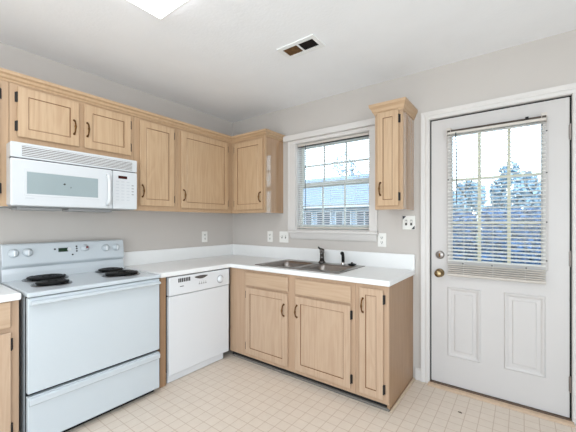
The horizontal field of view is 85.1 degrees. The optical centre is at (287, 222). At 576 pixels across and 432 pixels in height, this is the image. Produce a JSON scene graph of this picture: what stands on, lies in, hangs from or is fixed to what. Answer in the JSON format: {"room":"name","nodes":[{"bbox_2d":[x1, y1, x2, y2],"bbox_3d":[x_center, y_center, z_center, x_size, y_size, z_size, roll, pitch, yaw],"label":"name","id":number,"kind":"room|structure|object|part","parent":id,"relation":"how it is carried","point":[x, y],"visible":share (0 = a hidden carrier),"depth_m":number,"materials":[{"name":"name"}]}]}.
{"room":"kitchen","nodes":[
{"label":"kitchen","id":0,"kind":"room"},
{"bbox_2d":[0,42,232,327],"bbox_3d":[-2.138,0.026,1.860,0.120,2.440,4.800,0,0,37],"label":"wall","id":1,"kind":"structure","parent":0,"point":[139,231],"depth_m":2.66,"materials":[{"name":"paint"}]},
{"bbox_2d":[0,80,8,206],"bbox_3d":[-1.911,-0.476,1.776,0.343,0.755,0.456,0,0,37],"label":"upper cabinet","id":2,"kind":"object","parent":1,"relation":"attached to","point":[4,85],"visible":0.92,"depth_m":1.87,"materials":[{"name":"brown wood"}]},
{"bbox_2d":[9,82,133,159],"bbox_3d":[-1.548,-0.666,2.264,0.343,0.376,0.756,0,0,37],"label":"upper cabinet","id":3,"kind":"object","parent":1,"relation":"attached to","point":[36,117],"visible":0.92,"depth_m":2.12,"materials":[{"name":"brown wood"}]},
{"bbox_3d":[-1.551,-0.679,2.046,0.018,0.306,0.332,0,0,37],"label":"door","id":4,"kind":"part","parent":3,"relation":"part of","materials":[{"name":"brown wood"}]},
{"bbox_2d":[0,141,136,212],"bbox_3d":[-1.522,-0.277,2.217,0.437,0.398,0.746,0,0,37],"label":"microwave","id":5,"kind":"object","parent":3,"relation":"attached to","point":[38,177],"visible":0.99,"depth_m":2.04,"materials":[{"name":"plastic"}]},
{"bbox_3d":[-1.548,-0.291,2.236,0.372,0.370,0.738,0,0,37],"label":"casing","id":6,"kind":"part","parent":5,"relation":"part of","materials":[{"name":"plastic"}]},
{"bbox_3d":[-1.444,-0.240,2.045,0.023,0.279,0.563,0,0,37],"label":"door","id":7,"kind":"part","parent":5,"relation":"part of","materials":[{"name":"plastic"}]},
{"bbox_3d":[-1.390,-0.430,2.119,0.020,0.091,0.746,0,0,37],"label":"grille panel","id":8,"kind":"part","parent":5,"relation":"part of","materials":[{"name":"plastic"}]},
{"bbox_3d":[-1.272,-0.236,2.226,0.048,0.231,0.026,0,0,37],"label":"handle","id":9,"kind":"part","parent":5,"relation":"part of","materials":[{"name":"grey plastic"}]},
{"bbox_3d":[-1.221,-0.240,2.347,0.021,0.279,0.179,0,0,37],"label":"control panel","id":10,"kind":"part","parent":5,"relation":"part of","materials":[{"name":"plastic"}]},
{"bbox_3d":[-1.450,-0.654,2.139,0.038,0.108,0.016,0,0,37],"label":"handle","id":11,"kind":"part","parent":3,"relation":"part of","materials":[{"name":"gold metal"}]},
{"bbox_3d":[-1.401,-0.656,2.205,0.038,0.108,0.016,0,0,37],"label":"handle","id":12,"kind":"part","parent":3,"relation":"part of","materials":[{"name":"gold metal"}]},
{"bbox_3d":[-1.335,-0.679,2.336,0.018,0.306,0.327,0,0,37],"label":"door","id":13,"kind":"part","parent":3,"relation":"part of","materials":[{"name":"brown wood"}]},
{"bbox_2d":[127,116,177,211],"bbox_3d":[-1.202,-0.476,2.728,0.343,0.755,0.397,0,0,37],"label":"upper cabinet","id":14,"kind":"object","parent":1,"relation":"attached to","point":[155,144],"visible":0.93,"depth_m":2.63,"materials":[{"name":"brown wood"}]},
{"bbox_3d":[-1.101,-0.484,2.651,0.018,0.689,0.310,0,0,37],"label":"door","id":15,"kind":"part","parent":14,"relation":"part of","materials":[{"name":"brown wood"}]},
{"bbox_2d":[165,128,233,213],"bbox_3d":[-0.802,-0.476,3.267,0.343,0.755,0.942,0,0,37],"label":"upper cabinet","id":16,"kind":"object","parent":1,"relation":"attached to","point":[204,162],"visible":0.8,"depth_m":3.03,"materials":[{"name":"brown wood"}]},
{"bbox_2d":[0,67,284,142],"bbox_3d":[-0.984,-0.876,2.397,0.510,0.056,2.558,0,0,37],"label":"crown molding","id":17,"kind":"structure","parent":16,"relation":"attached to","point":[6,75],"depth_m":2.38,"materials":[{"name":"brown wood"}]},
{"bbox_3d":[-0.798,-0.481,3.058,0.018,0.695,0.560,0,0,37],"label":"door","id":18,"kind":"part","parent":16,"relation":"part of","materials":[{"name":"brown wood"}]},
{"bbox_2d":[202,231,206,241],"bbox_3d":[-0.904,0.152,3.410,0.010,0.116,0.072,0,0,37],"label":"wall outlet","id":19,"kind":"object","parent":1,"relation":"attached to","point":[204,233],"visible":1,"depth_m":3.40,"materials":[{"name":"plastic"}]},
{"bbox_2d":[0,0,575,122],"bbox_3d":[-0.324,-1.254,0.511,4.640,0.120,5.040,0,0,37],"label":"ceiling","id":20,"kind":"structure","parent":0,"point":[217,58],"depth_m":2.06,"materials":[{"name":"paint"}]},
{"bbox_2d":[125,0,190,20],"bbox_3d":[-0.837,-1.168,1.106,0.612,0.049,1.222,0,0,37],"label":"ceiling light","id":21,"kind":"object","parent":20,"relation":"attached to","point":[160,9],"visible":1,"depth_m":1.66,"materials":[{"name":"white glass"}]},
{"bbox_2d":[276,34,325,59],"bbox_3d":[0.086,-1.189,2.132,0.300,0.008,0.160,0,0,37],"label":"ceiling vent","id":22,"kind":"object","parent":20,"relation":"in","point":[310,43],"visible":1,"depth_m":2.12,"materials":[{"name":"white metal"}]},
{"bbox_2d":[284,46,302,55],"bbox_3d":[0.036,-1.192,2.169,0.115,0.002,0.092,0,0,37],"label":"grille","id":23,"kind":"object","parent":22,"relation":"attached to","point":[290,50],"depth_m":2.17,"materials":[{"name":"brown metal"}]},
{"bbox_2d":[298,39,318,49],"bbox_3d":[0.137,-1.192,2.094,0.113,0.002,0.092,0,0,37],"label":"grille","id":24,"kind":"object","parent":22,"relation":"attached to","point":[307,44],"depth_m":2.10,"materials":[{"name":"black metal"}]},
{"bbox_2d":[67,328,575,431],"bbox_3d":[-0.324,1.296,0.511,4.640,0.100,5.040,0,0,37],"label":"floor","id":25,"kind":"structure","parent":0,"point":[231,393],"depth_m":2.10,"materials":[{"name":"tile"}]},
{"bbox_2d":[0,300,18,431],"bbox_3d":[-1.814,0.830,1.662,0.630,0.832,0.488,0,0,37],"label":"base cabinet","id":26,"kind":"object","parent":25,"relation":"on","point":[9,311],"visible":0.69,"depth_m":1.66,"materials":[{"name":"brown wood"}]},
{"bbox_3d":[-1.598,0.487,1.498,0.018,0.139,0.422,0,0,37],"label":"drawer","id":27,"kind":"part","parent":26,"relation":"part of","materials":[{"name":"brown wood"}]},
{"bbox_3d":[-1.598,0.873,1.498,0.018,0.581,0.422,0,0,37],"label":"door","id":28,"kind":"part","parent":26,"relation":"part of","materials":[{"name":"brown wood"}]},
{"bbox_2d":[0,284,20,302],"bbox_3d":[-1.822,0.334,1.671,0.608,0.160,0.493,0,0,37],"label":"countertop","id":29,"kind":"structure","parent":26,"relation":"on","point":[7,294],"depth_m":1.67,"materials":[{"name":"white laminate"}]},
{"bbox_2d":[0,239,160,431],"bbox_3d":[-1.403,0.693,2.166,0.645,1.106,0.774,0,0,37],"label":"range","id":30,"kind":"object","parent":25,"relation":"on","point":[89,323],"visible":1,"depth_m":1.99,"materials":[{"name":"metal"}]},
{"bbox_3d":[-1.785,0.200,2.046,0.024,0.057,0.058,0,0,37],"label":"knob","id":31,"kind":"part","parent":30,"relation":"part of","materials":[{"name":"plastic"}]},
{"bbox_3d":[-1.742,0.200,2.104,0.024,0.057,0.058,0,0,37],"label":"knob","id":32,"kind":"part","parent":30,"relation":"part of","materials":[{"name":"plastic"}]},
{"bbox_3d":[-1.633,0.376,2.119,0.252,0.005,0.252,0,0,37],"label":"burner","id":33,"kind":"part","parent":30,"relation":"part of","materials":[{"name":"metal"}]},
{"bbox_3d":[-1.457,0.376,1.938,0.208,0.005,0.208,0,0,37],"label":"burner","id":34,"kind":"part","parent":30,"relation":"part of","materials":[{"name":"metal"}]},
{"bbox_2d":[0,268,159,297],"bbox_3d":[-1.409,0.391,2.171,0.618,0.026,0.774,0,0,37],"label":"cooktop","id":35,"kind":"object","parent":30,"relation":"in","point":[88,280],"depth_m":2.03,"materials":[{"name":"metal"}]},
{"bbox_3d":[-1.538,0.194,2.383,0.020,0.059,0.060,0,0,37],"label":"timer knob","id":36,"kind":"part","parent":30,"relation":"part of","materials":[{"name":"plastic"}]},
{"bbox_3d":[-1.182,1.075,2.002,0.036,0.263,0.766,0,0,37],"label":"storage drawer","id":37,"kind":"part","parent":30,"relation":"part of","materials":[{"name":"metal"}]},
{"bbox_3d":[-1.182,0.667,2.002,0.036,0.518,0.766,0,0,37],"label":"oven door","id":38,"kind":"part","parent":30,"relation":"part of","materials":[{"name":"metal"}]},
{"bbox_3d":[-1.155,0.435,1.984,0.031,0.022,0.750,0,0,37],"label":"handle","id":39,"kind":"part","parent":30,"relation":"part of","materials":[{"name":"metal"}]},
{"bbox_3d":[-1.448,0.200,2.500,0.024,0.057,0.058,0,0,37],"label":"knob","id":40,"kind":"part","parent":30,"relation":"part of","materials":[{"name":"plastic"}]},
{"bbox_3d":[-1.400,0.200,2.564,0.024,0.057,0.058,0,0,37],"label":"knob","id":41,"kind":"part","parent":30,"relation":"part of","materials":[{"name":"plastic"}]},
{"bbox_3d":[-1.215,0.376,2.288,0.252,0.005,0.252,0,0,37],"label":"burner","id":42,"kind":"part","parent":30,"relation":"part of","materials":[{"name":"metal"}]},
{"bbox_2d":[157,277,165,387],"bbox_3d":[-1.174,0.830,2.553,0.560,0.832,0.047,0,0,37],"label":"filler panel","id":43,"kind":"object","parent":25,"relation":"on","point":[162,287],"visible":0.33,"depth_m":2.38,"materials":[{"name":"brown wood"}]},
{"bbox_2d":[166,268,228,382],"bbox_3d":[-0.950,0.830,2.813,0.608,0.824,0.613,0,0,37],"label":"dishwasher","id":44,"kind":"object","parent":25,"relation":"on","point":[197,304],"visible":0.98,"depth_m":2.60,"materials":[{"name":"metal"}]},
{"bbox_3d":[-0.770,1.205,2.659,0.022,0.074,0.562,0,0,37],"label":"toe panel","id":45,"kind":"part","parent":44,"relation":"part of","materials":[{"name":"metal"}]},
{"bbox_3d":[-0.740,0.494,2.657,0.043,0.144,0.613,0,0,37],"label":"control panel","id":46,"kind":"part","parent":44,"relation":"part of","materials":[{"name":"plastic"}]},
{"bbox_2d":[230,267,357,396],"bbox_3d":[0.120,0.830,2.776,1.265,0.832,0.630,0,0,37],"label":"base cabinet","id":47,"kind":"object","parent":25,"relation":"on","point":[305,327],"visible":0.84,"depth_m":2.47,"materials":[{"name":"brown wood"}]},
{"bbox_3d":[-0.187,0.497,2.667,0.472,0.114,0.018,0,0,37],"label":"drawer","id":48,"kind":"part","parent":47,"relation":"part of","materials":[{"name":"brown wood"}]},
{"bbox_3d":[-0.187,0.867,2.667,0.466,0.586,0.018,0,0,37],"label":"door","id":49,"kind":"part","parent":47,"relation":"part of","materials":[{"name":"brown wood"}]},
{"bbox_2d":[123,244,414,286],"bbox_3d":[-0.210,0.334,2.603,2.083,0.160,1.303,0,0,37],"label":"countertop","id":50,"kind":"structure","parent":47,"relation":"on","point":[380,269],"depth_m":2.80,"materials":[{"name":"white laminate"}]},
{"bbox_2d":[255,259,364,273],"bbox_3d":[0.185,0.462,2.751,0.832,0.186,0.495,0,0,37],"label":"sink","id":51,"kind":"object","parent":50,"relation":"in","point":[336,268],"visible":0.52,"depth_m":2.78,"materials":[{"name":"metal"}]},
{"bbox_3d":[0.009,0.460,2.846,0.372,0.184,0.373,0,0,37],"label":"bowl","id":52,"kind":"part","parent":51,"relation":"part of","materials":[{"name":"metal"}]},
{"bbox_2d":[318,246,325,262],"bbox_3d":[0.313,0.296,2.832,0.072,0.148,0.218,0,0,-1],"label":"faucet","id":53,"kind":"object","parent":51,"relation":"on","point":[321,260],"visible":1,"depth_m":2.88,"materials":[{"name":"silver metal"}]},
{"bbox_3d":[0.326,0.460,2.609,0.372,0.184,0.373,0,0,37],"label":"bowl","id":54,"kind":"part","parent":51,"relation":"part of","materials":[{"name":"metal"}]},
{"bbox_2d":[340,252,345,264],"bbox_3d":[0.486,0.312,2.774,0.044,0.117,0.046,0,0,37],"label":"sprayer","id":55,"kind":"object","parent":51,"relation":"on","point":[341,253],"visible":1,"depth_m":2.76,"materials":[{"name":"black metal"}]},
{"bbox_3d":[0.251,0.504,2.341,0.477,0.121,0.018,0,0,37],"label":"drawer","id":56,"kind":"part","parent":47,"relation":"part of","materials":[{"name":"brown wood"}]},
{"bbox_3d":[0.250,0.872,2.342,0.475,0.579,0.018,0,0,37],"label":"door","id":57,"kind":"part","parent":47,"relation":"part of","materials":[{"name":"brown wood"}]},
{"bbox_2d":[233,353,389,411],"bbox_3d":[0.082,1.236,2.507,1.470,0.020,0.020,0,0,37],"label":"toe kick","id":58,"kind":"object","parent":25,"relation":"on","point":[234,354],"depth_m":2.39,"materials":[{"name":"brown wood"}]},
{"bbox_2d":[356,276,412,409],"bbox_3d":[0.722,0.830,2.328,0.230,0.832,0.630,0,0,37],"label":"base cabinet","id":59,"kind":"object","parent":25,"relation":"on","point":[384,315],"visible":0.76,"depth_m":2.13,"materials":[{"name":"brown wood"}]},
{"bbox_3d":[0.559,0.803,2.111,0.167,0.721,0.018,0,0,37],"label":"door","id":60,"kind":"part","parent":59,"relation":"part of","materials":[{"name":"brown wood"}]},
{"bbox_3d":[0.571,0.804,2.126,0.230,0.780,0.020,0,0,37],"label":"frame","id":61,"kind":"part","parent":59,"relation":"part of","materials":[{"name":"brown wood"}]},
{"bbox_2d":[389,378,414,412],"bbox_3d":[0.835,1.239,2.273,0.015,0.014,0.560,0,0,37],"label":"trim","id":62,"kind":"structure","parent":59,"relation":"attached to","point":[413,379],"depth_m":2.23,"materials":[{"name":"beige wood"}]},
{"bbox_2d":[427,381,574,427],"bbox_3d":[1.419,1.239,2.175,0.840,0.014,0.041,0,0,37],"label":"threshold","id":63,"kind":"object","parent":25,"relation":"on","point":[478,397],"depth_m":2.13,"materials":[{"name":"brown wood"}]},
{"bbox_2d":[233,30,575,377],"bbox_3d":[1.144,0.026,2.486,4.640,2.440,0.120,0,0,37],"label":"wall","id":64,"kind":"structure","parent":0,"point":[548,62],"depth_m":2.50,"materials":[{"name":"paint"}]},
{"bbox_2d":[232,136,282,213],"bbox_3d":[-0.338,-0.476,3.298,0.466,0.755,0.343,0,0,37],"label":"upper cabinet","id":65,"kind":"object","parent":64,"relation":"attached to","point":[257,163],"visible":0.98,"depth_m":3.17,"materials":[{"name":"brown wood"}]},
{"bbox_3d":[-0.405,-0.480,3.189,0.395,0.692,0.018,0,0,37],"label":"door","id":66,"kind":"part","parent":65,"relation":"part of","materials":[{"name":"brown wood"}]},
{"bbox_3d":[-0.403,-0.476,3.211,0.466,0.755,0.020,0,0,37],"label":"frame","id":67,"kind":"part","parent":65,"relation":"part of","materials":[{"name":"brown wood"}]},
{"bbox_2d":[123,244,414,269],"bbox_3d":[-0.210,0.316,2.603,2.083,0.123,1.303,0,0,37],"label":"backsplash","id":68,"kind":"structure","parent":64,"relation":"attached to","point":[374,259],"depth_m":3.01,"materials":[{"name":"white laminate"}]},
{"bbox_2d":[267,231,272,241],"bbox_3d":[-0.195,0.150,3.400,0.072,0.116,0.010,0,0,37],"label":"wall outlet","id":69,"kind":"object","parent":64,"relation":"attached to","point":[269,233],"visible":1,"depth_m":3.40,"materials":[{"name":"plastic"}]},
{"bbox_2d":[279,231,287,242],"bbox_3d":[-0.046,0.149,3.285,0.116,0.116,0.016,0,0,37],"label":"light switch","id":70,"kind":"object","parent":64,"relation":"attached to","point":[283,235],"visible":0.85,"depth_m":3.29,"materials":[{"name":"plastic"}]},
{"bbox_2d":[288,142,295,229],"bbox_3d":[0.037,-0.376,3.217,0.087,0.915,0.026,0,0,37],"label":"trim","id":71,"kind":"structure","parent":64,"relation":"attached to","point":[291,148],"depth_m":3.21,"materials":[{"name":"paint"}]},
{"bbox_2d":[283,118,374,144],"bbox_3d":[0.366,-0.845,2.961,1.015,0.092,0.045,0,0,37],"label":"trim","id":72,"kind":"structure","parent":64,"relation":"attached to","point":[368,124],"depth_m":2.91,"materials":[{"name":"paint"}]},
{"bbox_2d":[296,131,368,231],"bbox_3d":[0.432,-0.364,3.015,0.795,0.890,0.120,0,0,37],"label":"window","id":73,"kind":"structure","parent":64,"relation":"in","point":[361,138],"depth_m":3.11,"materials":[{"name":"paint"}]},
{"bbox_2d":[298,132,368,228],"bbox_3d":[0.409,-0.369,2.984,0.762,0.850,0.045,0,0,37],"label":"window blind","id":74,"kind":"object","parent":73,"relation":"attached to","point":[363,135],"visible":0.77,"depth_m":2.96,"materials":[{"name":"white vinyl"}]},
{"bbox_3d":[0.412,-0.781,2.987,0.762,0.026,0.028,0,0,37],"label":"head rail","id":75,"kind":"part","parent":74,"relation":"part of","materials":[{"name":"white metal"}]},
{"bbox_3d":[0.414,0.049,2.991,0.754,0.014,0.024,0,0,37],"label":"rail","id":76,"kind":"part","parent":74,"relation":"part of","materials":[{"name":"white plastic"}]},
{"bbox_3d":[0.414,-0.362,2.991,0.507,0.816,0.029,0,0,37],"label":"ladder cord","id":77,"kind":"part","parent":74,"relation":"part of","materials":[{"name":"white fabric"}]},
{"bbox_3d":[0.442,-0.170,3.030,0.771,0.472,0.024,0,0,37],"label":"sash","id":78,"kind":"part","parent":73,"relation":"part of","materials":[{"name":"plastic"}]},
{"bbox_3d":[0.459,-0.575,3.051,0.771,0.443,0.024,0,0,37],"label":"sash","id":79,"kind":"part","parent":73,"relation":"part of","materials":[{"name":"plastic"}]},
{"bbox_2d":[287,230,378,234],"bbox_3d":[0.402,0.090,2.966,0.945,0.023,0.110,0,0,37],"label":"trim","id":80,"kind":"structure","parent":64,"relation":"attached to","point":[288,231],"depth_m":2.88,"materials":[{"name":"paint"}]},
{"bbox_2d":[290,233,376,241],"bbox_3d":[0.392,0.133,2.950,0.914,0.063,0.032,0,0,37],"label":"trim","id":81,"kind":"structure","parent":64,"relation":"attached to","point":[314,236],"depth_m":2.90,"materials":[{"name":"paint"}]},
{"bbox_2d":[369,129,377,231],"bbox_3d":[0.733,-0.376,2.700,0.072,0.915,0.026,0,0,37],"label":"trim","id":82,"kind":"structure","parent":64,"relation":"attached to","point":[373,214],"depth_m":2.70,"materials":[{"name":"paint"}]},
{"bbox_2d":[378,233,385,246],"bbox_3d":[0.797,0.146,2.663,0.072,0.116,0.010,0,0,37],"label":"wall outlet","id":83,"kind":"object","parent":64,"relation":"attached to","point":[381,236],"visible":0.98,"depth_m":2.66,"materials":[{"name":"plastic"}]},
{"bbox_2d":[368,97,417,210],"bbox_3d":[0.818,-0.497,2.438,0.277,0.797,0.343,0,0,37],"label":"upper cabinet","id":84,"kind":"object","parent":64,"relation":"attached to","point":[394,119],"visible":1,"depth_m":2.33,"materials":[{"name":"brown wood"}]},
{"bbox_3d":[0.743,-0.477,2.335,0.159,0.700,0.018,0,0,37],"label":"door","id":85,"kind":"part","parent":84,"relation":"part of","materials":[{"name":"brown wood"}]},
{"bbox_3d":[0.756,-0.476,2.349,0.209,0.755,0.020,0,0,37],"label":"frame","id":86,"kind":"part","parent":84,"relation":"part of","materials":[{"name":"brown wood"}]},
{"bbox_3d":[0.822,-0.858,2.444,0.277,0.076,0.327,0,0,37],"label":"crown","id":87,"kind":"part","parent":84,"relation":"part of","materials":[{"name":"brown wood"}]},
{"bbox_2d":[402,216,414,229],"bbox_3d":[0.973,-0.001,2.530,0.100,0.112,0.013,0,0,37],"label":"light switch","id":88,"kind":"object","parent":64,"relation":"attached to","point":[408,222],"visible":1,"depth_m":2.53,"materials":[{"name":"plastic"}]},
{"bbox_2d":[415,367,420,380],"bbox_3d":[1.031,1.199,2.486,0.043,0.095,0.014,0,0,37],"label":"baseboard","id":89,"kind":"structure","parent":64,"relation":"attached to","point":[417,370],"depth_m":2.48,"materials":[{"name":"paint"}]},
{"bbox_2d":[421,83,575,424],"bbox_3d":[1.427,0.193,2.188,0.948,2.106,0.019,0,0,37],"label":"trim","id":90,"kind":"structure","parent":64,"relation":"attached to","point":[568,88],"depth_m":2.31,"materials":[{"name":"paint"}]},
{"bbox_2d":[430,379,571,420],"bbox_3d":[1.466,1.236,2.240,0.824,0.020,0.119,0,0,37],"label":"trim","id":91,"kind":"structure","parent":64,"relation":"attached to","point":[431,380],"depth_m":2.16,"materials":[{"name":"brown metal"}]},
{"bbox_2d":[431,97,571,417],"bbox_3d":[1.439,0.217,2.195,0.819,2.014,0.116,0,0,37],"label":"door","id":92,"kind":"structure","parent":64,"relation":"in","point":[506,340],"depth_m":2.16,"materials":[{"name":"paint"}]},
{"bbox_3d":[1.146,0.384,2.385,0.066,0.066,0.072,0,0,37],"label":"knob","id":93,"kind":"part","parent":92,"relation":"part of","materials":[{"name":"gold metal"}]},
{"bbox_2d":[446,112,546,283],"bbox_3d":[1.421,-0.154,2.176,0.578,1.096,0.058,0,0,37],"label":"door blind","id":94,"kind":"object","parent":92,"relation":"attached to","point":[543,117],"visible":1,"depth_m":2.15,"materials":[{"name":"white plastic"}]},
{"bbox_3d":[1.421,-0.663,2.177,0.570,0.018,0.028,0,0,37],"label":"head rail","id":95,"kind":"part","parent":94,"relation":"part of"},
{"bbox_3d":[1.420,0.384,2.175,0.570,0.019,0.020,0,0,37],"label":"rail","id":96,"kind":"part","parent":94,"relation":"part of","materials":[{"name":"white plastic"}]},
{"bbox_3d":[1.440,0.744,2.207,0.577,0.528,0.009,0,0,37],"label":"raised panel","id":97,"kind":"part","parent":92,"relation":"part of","materials":[{"name":"paint"}]},
{"bbox_3d":[1.448,-0.186,2.210,0.591,0.999,0.033,0,0,37],"label":"lite frame","id":98,"kind":"part","parent":92,"relation":"part of","materials":[{"name":"paint"}]},
{"label":"outside","id":99,"kind":"structure","parent":0,"visible":0},
{"bbox_3d":[17.335,1.646,27.943,80.000,0.100,59.700,0,0,37],"label":"ground","id":100,"kind":"structure","parent":99,"visible":0},
{"bbox_2d":[304,174,368,225],"bbox_3d":[2.424,-0.629,20.127,12.200,4.450,7.040,0,0,37],"label":"house","id":101,"kind":"structure","parent":100,"relation":"on","point":[308,193],"depth_m":16.64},
{"bbox_3d":[0.967,0.096,17.413,0.780,1.260,0.015,0,0,37],"label":"pane","id":102,"kind":"part","parent":101,"relation":"part of","materials":[{"name":"glass"}]},
{"bbox_3d":[1.890,0.096,16.727,0.780,1.260,0.015,0,0,37],"label":"pane","id":103,"kind":"part","parent":101,"relation":"part of","materials":[{"name":"glass"}]},
{"bbox_3d":[2.812,0.096,16.040,0.780,1.260,0.015,0,0,37],"label":"pane","id":104,"kind":"part","parent":101,"relation":"part of","materials":[{"name":"glass"}]},
{"bbox_3d":[3.735,0.096,15.354,0.780,1.260,0.015,0,0,37],"label":"pane","id":105,"kind":"part","parent":101,"relation":"part of","materials":[{"name":"glass"}]},
{"bbox_2d":[332,154,366,176],"bbox_3d":[5.447,-2.053,26.976,4.395,7.305,4.583,0,0,0],"label":"tree","id":106,"kind":"object","parent":100,"relation":"on","point":[351,170],"visible":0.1,"depth_m":25.73,"materials":[{"name":"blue plant"}]},
{"bbox_2d":[453,212,477,260],"bbox_3d":[3.321,0.673,6.512,1.123,1.857,0.850,0,0,37],"label":"bush","id":107,"kind":"object","parent":100,"relation":"on","point":[459,213],"visible":0.1,"depth_m":6.14,"materials":[{"name":"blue plant"}]},
{"bbox_2d":[453,169,488,234],"bbox_3d":[8.710,-0.429,15.599,2.295,4.061,1.931,0,0,37],"label":"tree","id":108,"kind":"object","parent":100,"relation":"on","point":[471,181],"visible":0.38,"depth_m":15.27,"materials":[{"name":"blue plant"}]},
{"bbox_2d":[482,162,519,209],"bbox_3d":[12.092,-0.893,17.765,2.167,4.987,2.091,0,0,-36],"label":"tree","id":109,"kind":"object","parent":100,"relation":"on","point":[513,163],"visible":0.32,"depth_m":17.46,"materials":[{"name":"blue plant"}]},
{"bbox_2d":[477,207,540,264],"bbox_3d":[4.135,0.652,5.794,1.107,1.899,0.844,0,0,37],"label":"bush","id":110,"kind":"object","parent":100,"relation":"on","point":[537,208],"visible":0.27,"depth_m":5.57,"materials":[{"name":"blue plant"}]},
{"bbox_2d":[511,169,540,209],"bbox_3d":[11.244,-0.479,14.412,2.124,4.161,2.372,0,0,5],"label":"tree","id":111,"kind":"object","parent":100,"relation":"on","point":[529,177],"visible":0.23,"depth_m":14.51,"materials":[{"name":"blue plant"}]}
]}

